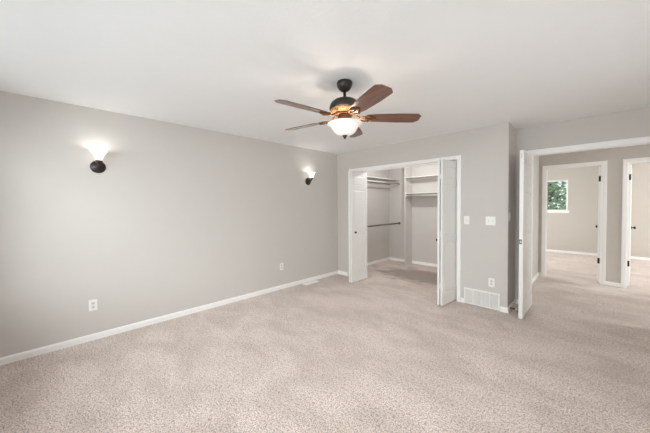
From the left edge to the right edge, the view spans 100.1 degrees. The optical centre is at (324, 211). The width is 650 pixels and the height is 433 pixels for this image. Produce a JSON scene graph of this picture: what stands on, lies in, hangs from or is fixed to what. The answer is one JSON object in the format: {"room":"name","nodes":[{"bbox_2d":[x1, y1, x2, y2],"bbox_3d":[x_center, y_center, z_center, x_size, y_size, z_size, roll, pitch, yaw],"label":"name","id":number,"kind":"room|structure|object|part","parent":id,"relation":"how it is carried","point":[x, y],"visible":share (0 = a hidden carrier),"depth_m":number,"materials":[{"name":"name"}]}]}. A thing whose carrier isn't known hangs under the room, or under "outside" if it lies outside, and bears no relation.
{"room":"empty bedroom","nodes":[
{"label":"empty bedroom","id":0,"kind":"room"},
{"bbox_2d":[0,91,388,357],"bbox_3d":[-0.776,0.080,4.612,0.115,2.440,6.950,1,2,45],"label":"wall","id":1,"kind":"structure","parent":0,"point":[178,217],"depth_m":3.16,"materials":[{"name":"paint"}]},
{"bbox_2d":[88,299,97,310],"bbox_3d":[-2.443,0.984,2.871,0.009,0.116,0.072,1,2,45],"label":"outlet","id":2,"kind":"object","parent":1,"relation":"attached to","point":[93,304],"visible":1,"depth_m":2.87,"materials":[{"name":"white plastic"}]},
{"bbox_2d":[90,149,107,172],"bbox_3d":[-2.347,-0.519,2.826,0.175,0.221,0.150,1,2,45],"label":"wall sconce","id":3,"kind":"object","parent":1,"relation":"attached to","point":[97,166],"visible":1,"depth_m":2.83,"materials":[{"name":"black metal"}]},
{"bbox_3d":[-2.397,-0.475,2.878,0.031,0.132,0.132,1,2,45],"label":"plate","id":4,"kind":"part","parent":3,"relation":"part of","materials":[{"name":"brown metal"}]},
{"bbox_3d":[-2.338,-0.578,2.816,0.150,0.103,0.150,1,2,45],"label":"lamp shade","id":5,"kind":"part","parent":3,"relation":"part of","materials":[{"name":"white glass"}]},
{"bbox_2d":[0,271,337,365],"bbox_3d":[-1.413,1.289,3.905,0.012,0.066,4.766,1,2,45],"label":"baseboard","id":6,"kind":"structure","parent":1,"relation":"attached to","point":[57,346],"depth_m":3.14,"materials":[{"name":"white wood"}]},
{"bbox_2d":[305,172,315,184],"bbox_3d":[-0.250,-0.598,4.922,0.175,0.221,0.150,1,2,45],"label":"wall sconce","id":7,"kind":"object","parent":1,"relation":"attached to","point":[311,174],"visible":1,"depth_m":4.90,"materials":[{"name":"black metal"}]},
{"bbox_3d":[-0.301,-0.554,4.974,0.031,0.132,0.132,1,2,45],"label":"plate","id":8,"kind":"part","parent":7,"relation":"part of","materials":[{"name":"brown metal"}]},
{"bbox_3d":[-0.242,-0.657,4.912,0.150,0.103,0.150,1,2,45],"label":"lamp shade","id":9,"kind":"part","parent":7,"relation":"part of","materials":[{"name":"white glass"}]},
{"bbox_2d":[367,176,399,182],"bbox_3d":[1.099,-0.738,6.185,0.295,0.063,1.810,1,2,45],"label":"closet shelf","id":10,"kind":"object","parent":1,"relation":"attached to","point":[368,177],"visible":0.58,"depth_m":6.41,"materials":[{"name":"white wood"}]},
{"bbox_2d":[0,252,649,432],"bbox_3d":[3.351,1.356,3.481,7.751,0.120,11.300,1,2,45],"label":"floor","id":11,"kind":"structure","parent":0,"point":[377,353],"depth_m":2.35,"materials":[{"name":"beige carpet"}]},
{"bbox_2d":[303,280,319,284],"bbox_3d":[-0.255,1.284,4.935,0.110,0.009,0.330,1,2,45],"label":"floor vent","id":12,"kind":"object","parent":11,"relation":"in","point":[314,281],"visible":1,"depth_m":4.93,"materials":[{"name":"white metal"}]},
{"bbox_2d":[404,167,411,264],"bbox_3d":[1.956,0.017,6.398,0.019,2.440,0.330,1,2,45],"label":"divider","id":13,"kind":"object","parent":11,"relation":"on","point":[408,170],"visible":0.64,"depth_m":6.37,"materials":[{"name":"white wood"}]},
{"bbox_2d":[0,0,649,153],"bbox_3d":[3.332,-1.194,3.421,7.751,0.100,11.300,1,2,45],"label":"ceiling","id":14,"kind":"structure","parent":0,"point":[222,66],"depth_m":1.94,"materials":[{"name":"paint"}]},
{"bbox_2d":[274,79,420,138],"bbox_3d":[0.130,-0.854,2.292,1.233,0.478,1.220,1,2,45],"label":"ceiling fan","id":15,"kind":"object","parent":14,"relation":"hanging from","point":[344,108],"visible":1,"depth_m":2.22,"materials":[{"name":"brown wood"}]},
{"bbox_3d":[-0.153,-0.785,2.051,0.472,0.006,0.142,-2,14,-38],"label":"blade","id":16,"kind":"part","parent":15,"relation":"part of","materials":[{"name":"brown wood"}]},
{"bbox_3d":[-0.170,-0.796,2.528,0.472,0.006,0.142,0,14,34],"label":"blade","id":17,"kind":"part","parent":15,"relation":"part of","materials":[{"name":"brown wood"}]},
{"bbox_3d":[0.168,-0.695,2.304,0.294,0.103,0.294,1,2,45],"label":"lamp shade","id":18,"kind":"part","parent":15,"relation":"part of","materials":[{"name":"white glass"}]},
{"bbox_3d":[0.279,-0.803,2.691,0.142,0.006,0.472,-13,-2,16],"label":"blade","id":19,"kind":"part","parent":15,"relation":"part of","materials":[{"name":"brown wood"}]},
{"bbox_3d":[0.306,-0.785,1.920,0.142,0.006,0.472,12,-3,-20],"label":"blade","id":20,"kind":"part","parent":15,"relation":"part of","materials":[{"name":"brown wood"}]},
{"bbox_3d":[0.573,-0.796,2.315,0.472,0.006,0.142,-1,-11,-2],"label":"blade","id":21,"kind":"part","parent":15,"relation":"part of","materials":[{"name":"brown wood"}]},
{"bbox_2d":[367,180,399,184],"bbox_3d":[1.185,-0.671,6.068,0.061,0.060,1.821,1,2,45],"label":"closet rod","id":22,"kind":"object","parent":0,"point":[367,180],"visible":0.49,"depth_m":6.18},
{"bbox_2d":[389,164,437,263],"bbox_3d":[2.682,0.021,5.987,2.830,2.440,0.115,1,2,45],"label":"wall","id":23,"kind":"structure","parent":0,"point":[424,208],"depth_m":6.41,"materials":[{"name":"paint"}]},
{"bbox_2d":[367,222,400,226],"bbox_3d":[1.195,0.304,6.101,0.063,0.062,1.839,1,2,45],"label":"closet rod","id":24,"kind":"object","parent":23,"relation":"attached to","point":[398,222],"visible":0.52,"depth_m":6.21,"materials":[{"name":"metal"}]},
{"bbox_2d":[367,257,436,266],"bbox_3d":[2.000,1.230,5.324,2.830,0.066,1.839,1,2,45],"label":"baseboard","id":25,"kind":"structure","parent":23,"relation":"attached to","point":[388,258],"depth_m":6.49,"materials":[{"name":"white wood"}]},
{"bbox_2d":[405,175,437,180],"bbox_3d":[2.738,-0.754,5.592,2.209,0.058,0.330,1,2,45],"label":"closet shelf","id":26,"kind":"object","parent":23,"relation":"attached to","point":[426,177],"visible":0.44,"depth_m":6.15,"materials":[{"name":"white wood"}]},
{"bbox_2d":[405,192,437,196],"bbox_3d":[2.741,-0.372,5.601,2.209,0.093,0.330,1,2,45],"label":"closet shelf","id":27,"kind":"object","parent":23,"relation":"attached to","point":[423,193],"visible":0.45,"depth_m":6.12,"materials":[{"name":"white wood"}]},
{"bbox_2d":[406,194,437,196],"bbox_3d":[2.656,-0.352,5.503,2.191,0.051,0.052,1,2,45],"label":"closet rod","id":28,"kind":"object","parent":27,"relation":"attached to","point":[431,194],"visible":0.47,"depth_m":5.98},
{"bbox_2d":[337,122,510,312],"bbox_3d":[1.341,0.065,4.557,2.957,2.440,0.127,1,2,45],"label":"wall","id":29,"kind":"structure","parent":0,"point":[485,152],"depth_m":3.75,"materials":[{"name":"paint"}]},
{"bbox_2d":[348,170,366,282],"bbox_3d":[0.547,0.263,5.072,0.284,2.000,0.465,1,2,38],"label":"door","id":30,"kind":"structure","parent":29,"relation":"in","point":[357,181],"depth_m":4.96,"materials":[{"name":"white paint"}]},
{"bbox_3d":[0.512,0.263,5.106,0.028,2.000,0.475,0,1,19],"label":"panel","id":31,"kind":"part","parent":30,"relation":"part of","materials":[{"name":"white paint"}]},
{"bbox_2d":[349,155,460,301],"bbox_3d":[1.246,0.233,4.653,2.062,2.101,0.133,1,2,45],"label":"trim","id":32,"kind":"structure","parent":29,"relation":"attached to","point":[458,157],"depth_m":3.91,"materials":[{"name":"white wood"}]},
{"bbox_2d":[360,160,456,171],"bbox_3d":[1.257,-0.753,4.648,1.950,0.018,0.030,1,2,45],"label":"trim","id":33,"kind":"structure","parent":29,"relation":"attached to","point":[455,160],"depth_m":4.57,"materials":[{"name":"white wood"}]},
{"bbox_2d":[436,159,456,305],"bbox_3d":[1.743,0.282,3.888,0.149,2.000,0.474,1,2,45],"label":"door","id":34,"kind":"structure","parent":29,"relation":"in","point":[446,239],"depth_m":3.79,"materials":[{"name":"white paint"}]},
{"bbox_3d":[1.715,0.281,3.915,0.028,2.000,0.473,1,2,42],"label":"panel","id":35,"kind":"part","parent":34,"relation":"part of","materials":[{"name":"white paint"}]},
{"bbox_2d":[464,216,468,223],"bbox_3d":[1.988,0.117,3.826,0.072,0.116,0.017,1,2,45],"label":"light switch","id":36,"kind":"object","parent":29,"relation":"attached to","point":[466,218],"visible":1,"depth_m":3.83,"materials":[{"name":"white plastic"}]},
{"bbox_2d":[464,287,499,310],"bbox_3d":[2.132,1.182,3.717,0.438,0.222,0.014,1,2,45],"label":"air vent","id":37,"kind":"object","parent":29,"relation":"in","point":[486,299],"visible":1,"depth_m":3.70,"materials":[{"name":"white plastic"}]},
{"bbox_2d":[486,216,494,224],"bbox_3d":[2.196,0.121,3.618,0.116,0.116,0.017,1,2,45],"label":"light switch","id":38,"kind":"object","parent":29,"relation":"attached to","point":[489,220],"visible":1,"depth_m":3.62,"materials":[{"name":"white plastic"}]},
{"bbox_2d":[488,278,494,286],"bbox_3d":[2.217,0.943,3.628,0.072,0.116,0.009,1,2,45],"label":"outlet","id":39,"kind":"object","parent":29,"relation":"attached to","point":[491,282],"visible":1,"depth_m":3.63,"materials":[{"name":"white plastic"}]},
{"bbox_2d":[509,125,538,304],"bbox_3d":[3.248,0.053,4.471,0.115,2.440,2.449,1,2,45],"label":"wall","id":40,"kind":"structure","parent":0,"point":[513,129],"depth_m":3.77,"materials":[{"name":"paint"}]},
{"bbox_2d":[508,299,515,312],"bbox_3d":[2.519,1.264,3.671,0.012,0.066,0.465,1,2,45],"label":"baseboard","id":41,"kind":"structure","parent":40,"relation":"attached to","point":[513,303],"depth_m":3.67,"materials":[{"name":"white wood"}]},
{"bbox_2d":[515,107,649,298],"bbox_3d":[4.269,0.096,2.295,4.406,2.440,0.115,1,2,45],"label":"wall","id":42,"kind":"structure","parent":0,"point":[635,123],"depth_m":3.35,"materials":[{"name":"paint"}]},
{"bbox_2d":[518,150,532,318],"bbox_3d":[2.562,0.272,3.484,0.052,2.030,0.624,1,2,45],"label":"door","id":43,"kind":"structure","parent":42,"relation":"in","point":[526,159],"depth_m":3.35,"materials":[{"name":"white paint"}]},
{"bbox_2d":[532,272,620,286],"bbox_3d":[5.016,1.260,3.069,4.394,0.066,1.984,1,2,45],"label":"baseboard","id":44,"kind":"structure","parent":42,"relation":"attached to","point":[539,273],"depth_m":4.64,"materials":[{"name":"white wood"}]},
{"bbox_2d":[526,136,649,304],"bbox_3d":[3.272,0.239,3.297,1.366,2.123,0.151,1,2,45],"label":"trim","id":45,"kind":"structure","parent":42,"relation":"attached to","point":[640,140],"depth_m":3.30,"materials":[{"name":"white wood"}]},
{"bbox_2d":[538,144,649,286],"bbox_3d":[4.942,0.037,4.590,6.700,2.440,0.115,1,2,45],"label":"wall","id":46,"kind":"structure","parent":0,"point":[614,157],"depth_m":4.61,"materials":[{"name":"paint"}]},
{"bbox_2d":[541,161,606,284],"bbox_3d":[4.538,0.188,4.998,0.869,2.126,0.151,1,2,45],"label":"trim","id":47,"kind":"structure","parent":46,"relation":"attached to","point":[603,214],"depth_m":4.76,"materials":[{"name":"white wood"}]},
{"bbox_2d":[595,167,600,281],"bbox_3d":[5.094,0.216,5.042,0.748,2.030,0.151,-2,2,-43],"label":"door","id":48,"kind":"structure","parent":46,"relation":"in","point":[599,178],"depth_m":4.80,"materials":[{"name":"white paint"}]},
{"bbox_2d":[627,164,635,285],"bbox_3d":[5.346,0.221,4.786,0.748,2.030,0.151,-2,2,-41],"label":"door","id":49,"kind":"structure","parent":46,"relation":"in","point":[630,227],"depth_m":4.55,"materials":[{"name":"white paint"}]},
{"bbox_2d":[621,157,649,287],"bbox_3d":[5.282,0.200,4.254,0.884,2.126,0.151,1,2,45],"label":"trim","id":50,"kind":"structure","parent":46,"relation":"attached to","point":[625,180],"depth_m":4.49,"materials":[{"name":"white wood"}]},
{"bbox_2d":[547,162,649,257],"bbox_3d":[7.466,-0.041,7.113,6.700,2.440,0.115,1,2,45],"label":"wall","id":51,"kind":"structure","parent":0,"point":[575,230],"depth_m":7.37,"materials":[{"name":"paint"}]},
{"bbox_2d":[547,180,569,212],"bbox_3d":[6.529,-0.440,8.001,0.990,0.940,0.122,1,2,45],"label":"window","id":52,"kind":"structure","parent":51,"relation":"in","point":[566,210],"depth_m":7.72,"materials":[{"name":"white glass"}]},
{"bbox_3d":[6.518,-0.006,7.997,0.990,0.073,0.082,1,2,45],"label":"sill","id":53,"kind":"part","parent":52,"relation":"part of","materials":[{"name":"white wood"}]},
{"bbox_2d":[547,249,649,260],"bbox_3d":[7.430,1.147,7.096,6.700,0.066,0.012,1,2,45],"label":"baseboard","id":54,"kind":"structure","parent":51,"relation":"attached to","point":[548,250],"depth_m":7.45,"materials":[{"name":"white wood"}]},
{"label":"outside","id":55,"kind":"structure","parent":0,"visible":0},
{"bbox_3d":[14.393,1.738,17.252,24.000,0.100,23.335,1,2,45],"label":"lawn","id":56,"kind":"structure","parent":55,"visible":0},
{"bbox_2d":[547,181,566,209],"bbox_3d":[9.225,-0.830,12.013,4.008,5.370,4.044,0,1,22],"label":"tree","id":57,"kind":"object","parent":56,"relation":"on","point":[552,186],"visible":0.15,"depth_m":11.54,"materials":[{"name":"green plant"}]}
]}

